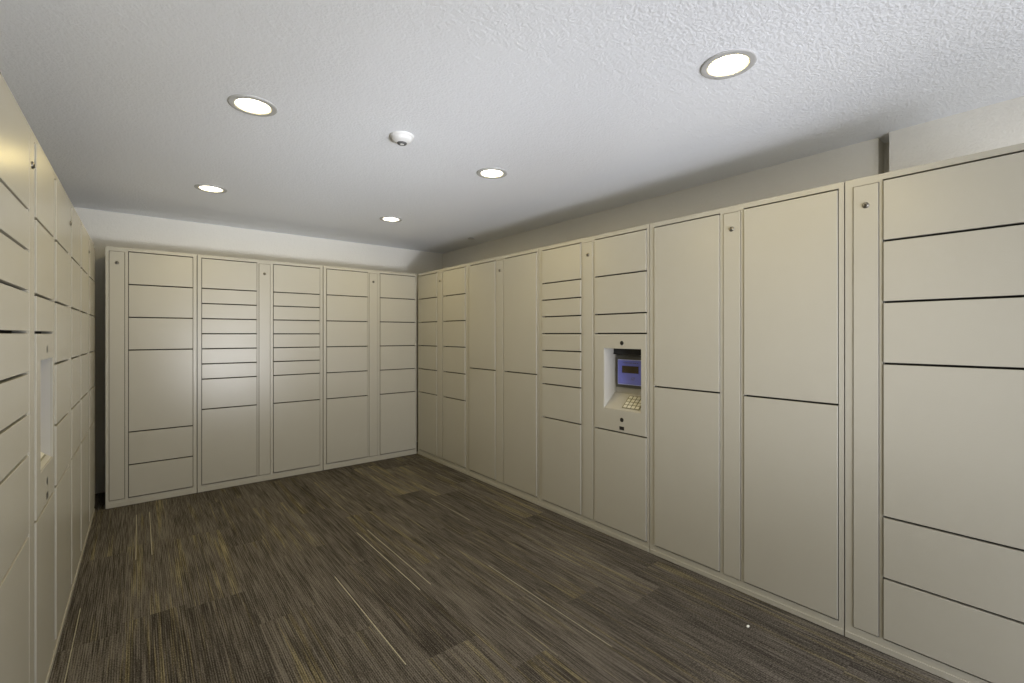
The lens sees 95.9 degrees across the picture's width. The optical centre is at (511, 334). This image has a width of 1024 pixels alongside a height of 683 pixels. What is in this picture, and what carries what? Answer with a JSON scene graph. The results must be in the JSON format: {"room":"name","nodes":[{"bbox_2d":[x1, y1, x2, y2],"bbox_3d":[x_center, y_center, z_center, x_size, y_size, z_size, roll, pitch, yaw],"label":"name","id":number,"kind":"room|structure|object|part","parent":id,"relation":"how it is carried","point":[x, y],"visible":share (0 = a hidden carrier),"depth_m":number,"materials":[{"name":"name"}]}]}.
{"room":"parcel locker room","nodes":[
{"label":"parcel locker room","id":0,"kind":"room"},
{"bbox_2d":[74,207,442,493],"bbox_3d":[-2.521,0.147,4.873,4.245,2.434,0.100,0,0,-39],"label":"wall","id":1,"kind":"structure","parent":0,"point":[104,228],"depth_m":4.44,"materials":[{"name":"white paint"}]},
{"bbox_2d":[49,442,952,682],"bbox_3d":[-0.227,1.414,2.115,4.345,0.100,7.275,0,0,-39],"label":"floor","id":2,"kind":"structure","parent":0,"point":[414,568],"depth_m":2.33,"materials":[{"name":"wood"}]},
{"bbox_2d":[0,72,54,682],"bbox_3d":[-1.802,0.335,1.376,0.531,2.053,1.024,0,0,-39],"label":"locker","id":3,"kind":"object","parent":2,"relation":"on","point":[27,655],"visible":1,"depth_m":1.43,"materials":[{"name":"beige metal"}]},
{"bbox_3d":[-1.436,0.975,1.321,0.020,0.646,0.420,0,0,-39],"label":"door","id":4,"kind":"part","parent":3,"relation":"part of","materials":[{"name":"beige metal"}]},
{"bbox_3d":[-1.436,0.516,1.321,0.020,0.253,0.420,0,0,-39],"label":"door","id":5,"kind":"part","parent":3,"relation":"part of","materials":[{"name":"beige metal"}]},
{"bbox_3d":[-1.436,0.320,1.321,0.020,0.122,0.420,0,0,-39],"label":"door","id":6,"kind":"part","parent":3,"relation":"part of","materials":[{"name":"beige metal"}]},
{"bbox_3d":[-1.436,0.189,1.321,0.020,0.122,0.420,0,0,-39],"label":"door","id":7,"kind":"part","parent":3,"relation":"part of","materials":[{"name":"beige metal"}]},
{"bbox_3d":[-1.436,0.058,1.321,0.020,0.122,0.420,0,0,-39],"label":"door","id":8,"kind":"part","parent":3,"relation":"part of","materials":[{"name":"beige metal"}]},
{"bbox_3d":[-1.436,-0.073,1.321,0.020,0.122,0.420,0,0,-39],"label":"door","id":9,"kind":"part","parent":3,"relation":"part of","materials":[{"name":"beige metal"}]},
{"bbox_3d":[-1.436,-0.204,1.321,0.020,0.122,0.420,0,0,-39],"label":"door","id":10,"kind":"part","parent":3,"relation":"part of","materials":[{"name":"beige metal"}]},
{"bbox_3d":[-1.436,-0.335,1.321,0.020,0.122,0.420,0,0,-39],"label":"door","id":11,"kind":"part","parent":3,"relation":"part of","materials":[{"name":"beige metal"}]},
{"bbox_3d":[-1.436,-0.532,1.321,0.020,0.253,0.420,0,0,-39],"label":"door","id":12,"kind":"part","parent":3,"relation":"part of","materials":[{"name":"beige metal"}]},
{"bbox_3d":[-1.611,0.323,1.538,0.018,1.957,0.090,0,0,-39],"label":"lock panel","id":13,"kind":"part","parent":3,"relation":"part of","materials":[{"name":"beige metal"}]},
{"bbox_3d":[-1.776,0.320,1.754,0.010,0.646,0.413,0,0,-39],"label":"kiosk panel","id":14,"kind":"part","parent":3,"relation":"part of","materials":[{"name":"beige metal"}]},
{"bbox_3d":[-1.780,0.975,1.751,0.020,0.646,0.413,0,0,-39],"label":"door","id":15,"kind":"part","parent":3,"relation":"part of","materials":[{"name":"beige metal"}]},
{"bbox_3d":[-1.780,-0.073,1.751,0.020,0.122,0.413,0,0,-39],"label":"door","id":16,"kind":"part","parent":3,"relation":"part of","materials":[{"name":"beige metal"}]},
{"bbox_3d":[-1.780,-0.270,1.751,0.020,0.253,0.413,0,0,-39],"label":"door","id":17,"kind":"part","parent":3,"relation":"part of","materials":[{"name":"beige metal"}]},
{"bbox_3d":[-1.780,-0.532,1.751,0.020,0.253,0.413,0,0,-39],"label":"door","id":18,"kind":"part","parent":3,"relation":"part of","materials":[{"name":"beige metal"}]},
{"bbox_2d":[53,170,80,656],"bbox_3d":[-2.445,0.335,2.181,0.531,2.053,1.024,0,0,-39],"label":"locker","id":19,"kind":"object","parent":2,"relation":"on","point":[67,225],"visible":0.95,"depth_m":2.20,"materials":[{"name":"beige metal"}]},
{"bbox_3d":[-2.079,0.975,2.125,0.020,0.646,0.420,0,0,-39],"label":"door","id":20,"kind":"part","parent":19,"relation":"part of","materials":[{"name":"beige metal"}]},
{"bbox_3d":[-2.079,0.516,2.125,0.020,0.253,0.420,0,0,-39],"label":"door","id":21,"kind":"part","parent":19,"relation":"part of","materials":[{"name":"beige metal"}]},
{"bbox_3d":[-2.079,0.254,2.125,0.020,0.253,0.420,0,0,-39],"label":"door","id":22,"kind":"part","parent":19,"relation":"part of","materials":[{"name":"beige metal"}]},
{"bbox_3d":[-2.079,-0.007,2.125,0.020,0.253,0.420,0,0,-39],"label":"door","id":23,"kind":"part","parent":19,"relation":"part of","materials":[{"name":"beige metal"}]},
{"bbox_3d":[-2.079,-0.270,2.125,0.020,0.253,0.420,0,0,-39],"label":"door","id":24,"kind":"part","parent":19,"relation":"part of","materials":[{"name":"beige metal"}]},
{"bbox_3d":[-2.079,-0.532,2.125,0.020,0.253,0.420,0,0,-39],"label":"door","id":25,"kind":"part","parent":19,"relation":"part of","materials":[{"name":"beige metal"}]},
{"bbox_3d":[-2.255,0.323,2.342,0.018,1.957,0.090,0,0,-39],"label":"lock panel","id":26,"kind":"part","parent":19,"relation":"part of","materials":[{"name":"beige metal"}]},
{"bbox_3d":[-2.423,0.975,2.555,0.020,0.646,0.413,0,0,-39],"label":"door","id":27,"kind":"part","parent":19,"relation":"part of","materials":[{"name":"beige metal"}]},
{"bbox_3d":[-2.423,0.516,2.555,0.020,0.253,0.413,0,0,-39],"label":"door","id":28,"kind":"part","parent":19,"relation":"part of","materials":[{"name":"beige metal"}]},
{"bbox_3d":[-2.423,0.254,2.555,0.020,0.253,0.413,0,0,-39],"label":"door","id":29,"kind":"part","parent":19,"relation":"part of","materials":[{"name":"beige metal"}]},
{"bbox_3d":[-2.423,-0.007,2.555,0.020,0.253,0.413,0,0,-39],"label":"door","id":30,"kind":"part","parent":19,"relation":"part of","materials":[{"name":"beige metal"}]},
{"bbox_3d":[-2.423,-0.270,2.555,0.020,0.253,0.413,0,0,-39],"label":"door","id":31,"kind":"part","parent":19,"relation":"part of","materials":[{"name":"beige metal"}]},
{"bbox_3d":[-2.423,-0.532,2.555,0.020,0.253,0.413,0,0,-39],"label":"door","id":32,"kind":"part","parent":19,"relation":"part of","materials":[{"name":"beige metal"}]},
{"bbox_2d":[80,220,94,560],"bbox_3d":[-3.088,0.335,2.986,0.531,2.053,1.024,0,0,-39],"label":"locker","id":33,"kind":"object","parent":2,"relation":"on","point":[87,266],"visible":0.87,"depth_m":3.14,"materials":[{"name":"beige metal"}]},
{"bbox_3d":[-2.722,0.975,2.930,0.020,0.646,0.420,0,0,-39],"label":"door","id":34,"kind":"part","parent":33,"relation":"part of","materials":[{"name":"beige metal"}]},
{"bbox_3d":[-2.722,0.516,2.930,0.020,0.253,0.420,0,0,-39],"label":"door","id":35,"kind":"part","parent":33,"relation":"part of","materials":[{"name":"beige metal"}]},
{"bbox_3d":[-2.722,0.254,2.930,0.020,0.253,0.420,0,0,-39],"label":"door","id":36,"kind":"part","parent":33,"relation":"part of","materials":[{"name":"beige metal"}]},
{"bbox_3d":[-2.722,-0.270,2.930,0.020,0.253,0.420,0,0,-39],"label":"door","id":37,"kind":"part","parent":33,"relation":"part of","materials":[{"name":"beige metal"}]},
{"bbox_3d":[-2.722,-0.532,2.930,0.020,0.253,0.420,0,0,-39],"label":"door","id":38,"kind":"part","parent":33,"relation":"part of","materials":[{"name":"beige metal"}]},
{"bbox_3d":[-2.722,-0.007,2.930,0.020,0.253,0.420,0,0,-39],"label":"door","id":39,"kind":"part","parent":33,"relation":"part of","materials":[{"name":"beige metal"}]},
{"bbox_3d":[-2.897,0.323,3.147,0.018,1.957,0.090,0,0,-39],"label":"lock panel","id":40,"kind":"part","parent":33,"relation":"part of","materials":[{"name":"beige metal"}]},
{"bbox_3d":[-3.066,0.975,3.360,0.020,0.646,0.413,0,0,-39],"label":"door","id":41,"kind":"part","parent":33,"relation":"part of","materials":[{"name":"metal"}]},
{"bbox_3d":[-3.066,0.516,3.360,0.020,0.253,0.413,0,0,-39],"label":"door","id":42,"kind":"part","parent":33,"relation":"part of","materials":[{"name":"beige metal"}]},
{"bbox_3d":[-3.066,0.254,3.360,0.020,0.253,0.413,0,0,-39],"label":"door","id":43,"kind":"part","parent":33,"relation":"part of","materials":[{"name":"beige metal"}]},
{"bbox_3d":[-3.066,-0.007,3.360,0.020,0.253,0.413,0,0,-39],"label":"door","id":44,"kind":"part","parent":33,"relation":"part of","materials":[{"name":"beige metal"}]},
{"bbox_3d":[-3.066,-0.270,3.360,0.020,0.253,0.413,0,0,-39],"label":"door","id":45,"kind":"part","parent":33,"relation":"part of","materials":[{"name":"beige metal"}]},
{"bbox_3d":[-3.066,-0.532,3.360,0.020,0.253,0.413,0,0,-39],"label":"door","id":46,"kind":"part","parent":33,"relation":"part of","materials":[{"name":"beige metal"}]},
{"bbox_2d":[105,246,196,508],"bbox_3d":[-3.101,0.335,3.984,0.589,2.053,0.531,0,0,-39],"label":"locker","id":47,"kind":"object","parent":2,"relation":"on","point":[151,295],"visible":1,"depth_m":3.77,"materials":[{"name":"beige metal"}]},
{"bbox_3d":[-3.120,0.323,3.647,0.091,1.957,0.018,0,0,-39],"label":"lock panel","id":48,"kind":"part","parent":47,"relation":"part of","materials":[{"name":"beige metal"}]},
{"bbox_3d":[-2.900,1.171,3.824,0.421,0.253,0.020,0,0,-39],"label":"door","id":49,"kind":"part","parent":47,"relation":"part of","materials":[{"name":"beige metal"}]},
{"bbox_3d":[-2.900,0.909,3.824,0.421,0.253,0.020,0,0,-39],"label":"door","id":50,"kind":"part","parent":47,"relation":"part of","materials":[{"name":"beige metal"}]},
{"bbox_3d":[-2.900,0.451,3.824,0.421,0.646,0.020,0,0,-39],"label":"door","id":51,"kind":"part","parent":47,"relation":"part of","materials":[{"name":"beige metal"}]},
{"bbox_3d":[-2.900,-0.007,3.824,0.421,0.253,0.020,0,0,-39],"label":"door","id":52,"kind":"part","parent":47,"relation":"part of","materials":[{"name":"beige metal"}]},
{"bbox_3d":[-2.900,-0.270,3.824,0.421,0.253,0.020,0,0,-39],"label":"door","id":53,"kind":"part","parent":47,"relation":"part of","materials":[{"name":"beige metal"}]},
{"bbox_3d":[-2.900,-0.532,3.824,0.421,0.253,0.020,0,0,-39],"label":"door","id":54,"kind":"part","parent":47,"relation":"part of","materials":[{"name":"beige metal"}]},
{"bbox_2d":[197,254,322,492],"bbox_3d":[-2.462,0.335,4.500,1.041,2.053,0.531,0,0,-39],"label":"locker","id":55,"kind":"object","parent":2,"relation":"on","point":[260,322],"visible":0.98,"depth_m":4.26,"materials":[{"name":"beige metal"}]},
{"bbox_3d":[-2.522,0.975,4.130,0.421,0.646,0.020,0,0,-39],"label":"door","id":56,"kind":"part","parent":55,"relation":"part of","materials":[{"name":"beige metal"}]},
{"bbox_3d":[-2.522,0.516,4.130,0.421,0.253,0.020,0,0,-39],"label":"door","id":57,"kind":"part","parent":55,"relation":"part of","materials":[{"name":"beige metal"}]},
{"bbox_3d":[-2.522,0.320,4.130,0.421,0.122,0.020,0,0,-39],"label":"door","id":58,"kind":"part","parent":55,"relation":"part of","materials":[{"name":"beige metal"}]},
{"bbox_3d":[-2.522,0.189,4.130,0.421,0.122,0.020,0,0,-39],"label":"door","id":59,"kind":"part","parent":55,"relation":"part of","materials":[{"name":"beige metal"}]},
{"bbox_3d":[-2.522,0.058,4.130,0.421,0.122,0.020,0,0,-39],"label":"door","id":60,"kind":"part","parent":55,"relation":"part of","materials":[{"name":"beige metal"}]},
{"bbox_3d":[-2.522,-0.073,4.130,0.421,0.122,0.020,0,0,-39],"label":"door","id":61,"kind":"part","parent":55,"relation":"part of","materials":[{"name":"beige metal"}]},
{"bbox_3d":[-2.522,-0.204,4.130,0.421,0.122,0.020,0,0,-39],"label":"door","id":62,"kind":"part","parent":55,"relation":"part of","materials":[{"name":"beige metal"}]},
{"bbox_3d":[-2.522,-0.335,4.130,0.421,0.122,0.020,0,0,-39],"label":"door","id":63,"kind":"part","parent":55,"relation":"part of","materials":[{"name":"beige metal"}]},
{"bbox_3d":[-2.522,-0.532,4.130,0.421,0.253,0.020,0,0,-39],"label":"door","id":64,"kind":"part","parent":55,"relation":"part of","materials":[{"name":"beige metal"}]},
{"bbox_3d":[-2.308,0.323,4.304,0.091,1.957,0.018,0,0,-39],"label":"lock panel","id":65,"kind":"part","parent":55,"relation":"part of","materials":[{"name":"beige metal"}]},
{"bbox_3d":[-2.086,0.975,4.482,0.418,0.646,0.020,0,0,-39],"label":"door","id":66,"kind":"part","parent":55,"relation":"part of","materials":[{"name":"beige metal"}]},
{"bbox_3d":[-2.086,0.516,4.482,0.418,0.253,0.020,0,0,-39],"label":"door","id":67,"kind":"part","parent":55,"relation":"part of","materials":[{"name":"beige metal"}]},
{"bbox_3d":[-2.086,0.320,4.482,0.418,0.122,0.020,0,0,-39],"label":"door","id":68,"kind":"part","parent":55,"relation":"part of","materials":[{"name":"beige metal"}]},
{"bbox_3d":[-2.086,0.189,4.482,0.418,0.122,0.020,0,0,-39],"label":"door","id":69,"kind":"part","parent":55,"relation":"part of","materials":[{"name":"beige metal"}]},
{"bbox_3d":[-2.086,0.058,4.482,0.418,0.122,0.020,0,0,-39],"label":"door","id":70,"kind":"part","parent":55,"relation":"part of","materials":[{"name":"beige metal"}]},
{"bbox_3d":[-2.086,-0.073,4.482,0.418,0.122,0.020,0,0,-39],"label":"door","id":71,"kind":"part","parent":55,"relation":"part of","materials":[{"name":"beige metal"}]},
{"bbox_3d":[-2.086,-0.204,4.482,0.418,0.122,0.020,0,0,-39],"label":"door","id":72,"kind":"part","parent":55,"relation":"part of","materials":[{"name":"beige metal"}]},
{"bbox_3d":[-2.086,-0.335,4.482,0.418,0.122,0.020,0,0,-39],"label":"door","id":73,"kind":"part","parent":55,"relation":"part of","materials":[{"name":"beige metal"}]},
{"bbox_3d":[-2.086,-0.532,4.482,0.418,0.253,0.020,0,0,-39],"label":"door","id":74,"kind":"part","parent":55,"relation":"part of","materials":[{"name":"beige metal"}]},
{"bbox_2d":[323,266,416,469],"bbox_3d":[-1.652,0.335,5.155,1.029,2.053,0.531,0,0,-39],"label":"locker","id":75,"kind":"object","parent":2,"relation":"on","point":[370,316],"visible":1,"depth_m":4.93,"materials":[{"name":"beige metal"}]},
{"bbox_3d":[-1.706,0.975,4.788,0.421,0.646,0.020,0,0,-39],"label":"door","id":76,"kind":"part","parent":75,"relation":"part of","materials":[{"name":"beige metal"}]},
{"bbox_3d":[-1.706,0.516,4.788,0.421,0.253,0.020,0,0,-39],"label":"door","id":77,"kind":"part","parent":75,"relation":"part of","materials":[{"name":"beige metal"}]},
{"bbox_3d":[-1.706,0.254,4.788,0.421,0.253,0.020,0,0,-39],"label":"door","id":78,"kind":"part","parent":75,"relation":"part of","materials":[{"name":"beige metal"}]},
{"bbox_3d":[-1.706,-0.007,4.788,0.421,0.253,0.020,0,0,-39],"label":"door","id":79,"kind":"part","parent":75,"relation":"part of","materials":[{"name":"beige metal"}]},
{"bbox_3d":[-1.706,-0.270,4.788,0.421,0.253,0.020,0,0,-39],"label":"door","id":80,"kind":"part","parent":75,"relation":"part of","materials":[{"name":"beige metal"}]},
{"bbox_3d":[-1.706,-0.532,4.788,0.421,0.253,0.020,0,0,-39],"label":"door","id":81,"kind":"part","parent":75,"relation":"part of","materials":[{"name":"beige metal"}]},
{"bbox_3d":[-1.493,0.323,4.963,0.091,1.957,0.018,0,0,-39],"label":"lock panel","id":82,"kind":"part","parent":75,"relation":"part of","materials":[{"name":"beige metal"}]},
{"bbox_3d":[-1.270,0.975,5.141,0.418,0.646,0.020,0,0,-39],"label":"door","id":83,"kind":"part","parent":75,"relation":"part of","materials":[{"name":"beige metal"}]},
{"bbox_3d":[-1.270,0.516,5.141,0.418,0.253,0.020,0,0,-39],"label":"door","id":84,"kind":"part","parent":75,"relation":"part of","materials":[{"name":"beige metal"}]},
{"bbox_3d":[-1.270,0.254,5.141,0.418,0.253,0.020,0,0,-39],"label":"door","id":85,"kind":"part","parent":75,"relation":"part of","materials":[{"name":"beige metal"}]},
{"bbox_3d":[-1.270,-0.007,5.141,0.418,0.253,0.020,0,0,-39],"label":"door","id":86,"kind":"part","parent":75,"relation":"part of","materials":[{"name":"beige metal"}]},
{"bbox_3d":[-1.270,-0.270,5.141,0.418,0.253,0.020,0,0,-39],"label":"door","id":87,"kind":"part","parent":75,"relation":"part of","materials":[{"name":"beige metal"}]},
{"bbox_3d":[-1.270,-0.532,5.141,0.418,0.253,0.020,0,0,-39],"label":"door","id":88,"kind":"part","parent":75,"relation":"part of","materials":[{"name":"beige metal"}]},
{"bbox_2d":[417,263,467,474],"bbox_3d":[-0.554,0.335,5.036,0.531,2.053,1.035,0,0,-39],"label":"locker","id":89,"kind":"object","parent":2,"relation":"on","point":[442,293],"visible":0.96,"depth_m":4.82,"materials":[{"name":"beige metal"}]},
{"bbox_3d":[-0.927,0.975,5.100,0.020,0.646,0.409,0,0,-39],"label":"door","id":90,"kind":"part","parent":89,"relation":"part of","materials":[{"name":"beige metal"}]},
{"bbox_3d":[-0.927,0.516,5.100,0.020,0.253,0.409,0,0,-39],"label":"door","id":91,"kind":"part","parent":89,"relation":"part of","materials":[{"name":"beige metal"}]},
{"bbox_3d":[-0.927,0.254,5.100,0.020,0.253,0.409,0,0,-39],"label":"door","id":92,"kind":"part","parent":89,"relation":"part of","materials":[{"name":"beige metal"}]},
{"bbox_3d":[-0.927,-0.007,5.100,0.020,0.253,0.409,0,0,-39],"label":"door","id":93,"kind":"part","parent":89,"relation":"part of","materials":[{"name":"beige metal"}]},
{"bbox_3d":[-0.927,-0.270,5.100,0.020,0.253,0.409,0,0,-39],"label":"door","id":94,"kind":"part","parent":89,"relation":"part of","materials":[{"name":"beige metal"}]},
{"bbox_3d":[-0.927,-0.532,5.100,0.020,0.253,0.409,0,0,-39],"label":"door","id":95,"kind":"part","parent":89,"relation":"part of","materials":[{"name":"beige metal"}]},
{"bbox_3d":[-0.755,0.323,4.888,0.018,1.957,0.089,0,0,-39],"label":"lock panel","id":96,"kind":"part","parent":89,"relation":"part of","materials":[{"name":"beige metal"}]},
{"bbox_3d":[-0.583,0.975,4.674,0.020,0.646,0.418,0,0,-39],"label":"door","id":97,"kind":"part","parent":89,"relation":"part of","materials":[{"name":"beige metal"}]},
{"bbox_3d":[-0.583,0.516,4.674,0.020,0.253,0.418,0,0,-39],"label":"door","id":98,"kind":"part","parent":89,"relation":"part of","materials":[{"name":"beige metal"}]},
{"bbox_3d":[-0.583,0.254,4.674,0.020,0.253,0.418,0,0,-39],"label":"door","id":99,"kind":"part","parent":89,"relation":"part of","materials":[{"name":"beige metal"}]},
{"bbox_3d":[-0.583,-0.007,4.674,0.020,0.253,0.418,0,0,-39],"label":"door","id":100,"kind":"part","parent":89,"relation":"part of","materials":[{"name":"beige metal"}]},
{"bbox_3d":[-0.583,-0.270,4.674,0.020,0.253,0.418,0,0,-39],"label":"door","id":101,"kind":"part","parent":89,"relation":"part of","materials":[{"name":"beige metal"}]},
{"bbox_3d":[-0.583,-0.532,4.674,0.020,0.253,0.418,0,0,-39],"label":"door","id":102,"kind":"part","parent":89,"relation":"part of","materials":[{"name":"beige metal"}]},
{"bbox_2d":[468,248,538,504],"bbox_3d":[0.092,0.335,4.237,0.531,2.053,1.010,0,0,-39],"label":"locker","id":103,"kind":"object","parent":2,"relation":"on","point":[503,291],"visible":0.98,"depth_m":4.02,"materials":[{"name":"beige metal"}]},
{"bbox_3d":[-0.274,0.811,4.291,0.020,0.973,0.409,0,0,-39],"label":"door","id":104,"kind":"part","parent":103,"relation":"part of","materials":[{"name":"beige metal"}]},
{"bbox_3d":[-0.274,-0.171,4.291,0.020,0.973,0.409,0,0,-39],"label":"door","id":105,"kind":"part","parent":103,"relation":"part of","materials":[{"name":"beige metal"}]},
{"bbox_3d":[-0.101,0.323,4.079,0.018,1.957,0.089,0,0,-39],"label":"lock panel","id":106,"kind":"part","parent":103,"relation":"part of","materials":[{"name":"beige metal"}]},
{"bbox_3d":[0.070,0.811,3.865,0.020,0.973,0.418,0,0,-39],"label":"door","id":107,"kind":"part","parent":103,"relation":"part of","materials":[{"name":"beige metal"}]},
{"bbox_3d":[0.070,-0.171,3.865,0.020,0.973,0.418,0,0,-39],"label":"door","id":108,"kind":"part","parent":103,"relation":"part of","materials":[{"name":"beige metal"}]},
{"bbox_2d":[538,224,649,551],"bbox_3d":[0.734,0.335,3.442,0.531,2.053,1.023,0,0,-39],"label":"locker","id":109,"kind":"object","parent":2,"relation":"on","point":[594,291],"visible":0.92,"depth_m":3.20,"materials":[{"name":"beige metal"}]},
{"bbox_3d":[0.372,0.975,3.491,0.020,0.646,0.409,0,0,-39],"label":"door","id":110,"kind":"part","parent":109,"relation":"part of","materials":[{"name":"beige metal"}]},
{"bbox_3d":[0.372,0.516,3.491,0.020,0.253,0.409,0,0,-39],"label":"door","id":111,"kind":"part","parent":109,"relation":"part of","materials":[{"name":"beige metal"}]},
{"bbox_3d":[0.372,0.320,3.491,0.020,0.122,0.409,0,0,-39],"label":"door","id":112,"kind":"part","parent":109,"relation":"part of","materials":[{"name":"beige metal"}]},
{"bbox_3d":[0.372,0.189,3.491,0.020,0.122,0.409,0,0,-39],"label":"door","id":113,"kind":"part","parent":109,"relation":"part of","materials":[{"name":"beige metal"}]},
{"bbox_3d":[0.372,0.058,3.491,0.020,0.122,0.409,0,0,-39],"label":"door","id":114,"kind":"part","parent":109,"relation":"part of","materials":[{"name":"beige metal"}]},
{"bbox_3d":[0.372,-0.073,3.491,0.020,0.122,0.409,0,0,-39],"label":"door","id":115,"kind":"part","parent":109,"relation":"part of","materials":[{"name":"beige metal"}]},
{"bbox_3d":[0.372,-0.204,3.491,0.020,0.122,0.409,0,0,-39],"label":"door","id":116,"kind":"part","parent":109,"relation":"part of","materials":[{"name":"beige metal"}]},
{"bbox_3d":[0.372,-0.335,3.491,0.020,0.122,0.409,0,0,-39],"label":"door","id":117,"kind":"part","parent":109,"relation":"part of","materials":[{"name":"beige metal"}]},
{"bbox_3d":[0.372,-0.532,3.491,0.020,0.253,0.409,0,0,-39],"label":"door","id":118,"kind":"part","parent":109,"relation":"part of","materials":[{"name":"beige metal"}]},
{"bbox_3d":[0.545,0.323,3.280,0.018,1.957,0.089,0,0,-39],"label":"lock panel","id":119,"kind":"part","parent":109,"relation":"part of","materials":[{"name":"beige metal"}]},
{"bbox_3d":[0.713,0.320,3.062,0.010,0.646,0.418,0,0,-39],"label":"kiosk panel","id":120,"kind":"part","parent":109,"relation":"part of","materials":[{"name":"beige metal"}]},
{"bbox_3d":[0.716,0.975,3.066,0.020,0.646,0.418,0,0,-39],"label":"door","id":121,"kind":"part","parent":109,"relation":"part of","materials":[{"name":"beige metal"}]},
{"bbox_3d":[0.716,-0.073,3.066,0.020,0.122,0.418,0,0,-39],"label":"door","id":122,"kind":"part","parent":109,"relation":"part of","materials":[{"name":"beige metal"}]},
{"bbox_3d":[0.716,-0.270,3.066,0.020,0.253,0.418,0,0,-39],"label":"door","id":123,"kind":"part","parent":109,"relation":"part of","materials":[{"name":"beige metal"}]},
{"bbox_3d":[0.716,-0.532,3.066,0.020,0.253,0.418,0,0,-39],"label":"door","id":124,"kind":"part","parent":109,"relation":"part of","materials":[{"name":"beige metal"}]},
{"bbox_2d":[650,182,844,635],"bbox_3d":[1.379,0.335,2.644,0.531,2.053,1.019,0,0,-39],"label":"locker","id":125,"kind":"object","parent":2,"relation":"on","point":[747,300],"visible":0.98,"depth_m":2.38,"materials":[{"name":"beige metal"}]},
{"bbox_3d":[1.014,0.811,2.697,0.020,0.973,0.409,0,0,-39],"label":"door","id":126,"kind":"part","parent":125,"relation":"part of","materials":[{"name":"beige metal"}]},
{"bbox_3d":[1.014,-0.171,2.697,0.020,0.973,0.409,0,0,-39],"label":"door","id":127,"kind":"part","parent":125,"relation":"part of","materials":[{"name":"beige metal"}]},
{"bbox_3d":[1.187,0.323,2.486,0.018,1.957,0.089,0,0,-39],"label":"lock panel","id":128,"kind":"part","parent":125,"relation":"part of","materials":[{"name":"beige metal"}]},
{"bbox_3d":[1.358,0.811,2.271,0.020,0.973,0.418,0,0,-39],"label":"door","id":129,"kind":"part","parent":125,"relation":"part of","materials":[{"name":"beige metal"}]},
{"bbox_3d":[1.358,-0.171,2.271,0.020,0.973,0.418,0,0,-39],"label":"door","id":130,"kind":"part","parent":125,"relation":"part of","materials":[{"name":"beige metal"}]},
{"bbox_2d":[845,143,1023,682],"bbox_3d":[1.892,0.335,2.010,0.531,2.053,0.603,0,0,-39],"label":"locker","id":131,"kind":"object","parent":2,"relation":"on","point":[934,252],"visible":1,"depth_m":1.84,"materials":[{"name":"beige metal"}]},
{"bbox_3d":[1.556,0.323,2.028,0.018,1.957,0.089,0,0,-39],"label":"lock panel","id":132,"kind":"part","parent":131,"relation":"part of","materials":[{"name":"beige metal"}]},
{"bbox_3d":[1.727,1.171,1.815,0.020,0.253,0.422,0,0,-39],"label":"door","id":133,"kind":"part","parent":131,"relation":"part of","materials":[{"name":"beige metal"}]},
{"bbox_3d":[1.727,0.909,1.815,0.020,0.253,0.422,0,0,-39],"label":"door","id":134,"kind":"part","parent":131,"relation":"part of","materials":[{"name":"beige metal"}]},
{"bbox_3d":[1.727,0.451,1.815,0.020,0.646,0.422,0,0,-39],"label":"door","id":135,"kind":"part","parent":131,"relation":"part of","materials":[{"name":"beige metal"}]},
{"bbox_3d":[1.727,-0.007,1.815,0.020,0.253,0.422,0,0,-39],"label":"door","id":136,"kind":"part","parent":131,"relation":"part of","materials":[{"name":"beige metal"}]},
{"bbox_3d":[1.727,-0.270,1.815,0.020,0.253,0.422,0,0,-39],"label":"door","id":137,"kind":"part","parent":131,"relation":"part of","materials":[{"name":"beige metal"}]},
{"bbox_3d":[1.727,-0.532,1.815,0.020,0.253,0.422,0,0,-39],"label":"door","id":138,"kind":"part","parent":131,"relation":"part of","materials":[{"name":"beige metal"}]},
{"bbox_2d":[0,0,1023,253],"bbox_3d":[-0.227,-1.120,2.115,4.345,0.100,7.275,0,0,-39],"label":"ceiling","id":139,"kind":"structure","parent":0,"point":[587,107],"depth_m":2.03,"materials":[{"name":"white paint"}]},
{"bbox_2d":[194,184,226,192],"bbox_3d":[-2.204,-1.067,3.381,0.204,0.007,0.204,0,0,-39],"label":"recessed light","id":140,"kind":"object","parent":139,"relation":"in","point":[203,187],"visible":1,"depth_m":3.38,"materials":[{"name":"white plastic"}]},
{"bbox_2d":[227,94,276,116],"bbox_3d":[-1.210,-1.067,2.156,0.204,0.007,0.204,0,0,-39],"label":"recessed light","id":141,"kind":"object","parent":139,"relation":"in","point":[248,104],"visible":1,"depth_m":2.15,"materials":[{"name":"white plastic"}]},
{"bbox_2d":[380,216,401,221],"bbox_3d":[-1.120,-1.067,4.272,0.204,0.007,0.204,0,0,-39],"label":"recessed light","id":142,"kind":"object","parent":139,"relation":"in","point":[384,218],"visible":1,"depth_m":4.27,"materials":[{"name":"white plastic"}]},
{"bbox_2d":[390,131,413,145],"bbox_3d":[-0.593,-1.047,2.487,0.128,0.047,0.128,0,0,-39],"label":"smoke detector","id":143,"kind":"object","parent":139,"relation":"attached to","point":[402,138],"visible":1,"depth_m":2.45,"materials":[{"name":"white plastic"}]},
{"bbox_2d":[477,167,506,178],"bbox_3d":[-0.132,-1.067,3.056,0.204,0.007,0.204,0,0,-39],"label":"recessed light","id":144,"kind":"object","parent":139,"relation":"in","point":[491,172],"visible":1,"depth_m":3.05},
{"bbox_2d":[700,49,756,79],"bbox_3d":[0.856,-1.067,1.829,0.204,0.007,0.204,0,0,-39],"label":"recessed light","id":145,"kind":"object","parent":139,"relation":"in","point":[731,63],"visible":1,"depth_m":1.82,"materials":[{"name":"white plastic"}]},
{"bbox_2d":[443,96,1023,268],"bbox_3d":[1.369,0.147,3.405,0.240,2.434,7.075,0,0,-39],"label":"wall","id":146,"kind":"structure","parent":0,"point":[870,157],"depth_m":2.78,"materials":[{"name":"white paint"}]}
]}

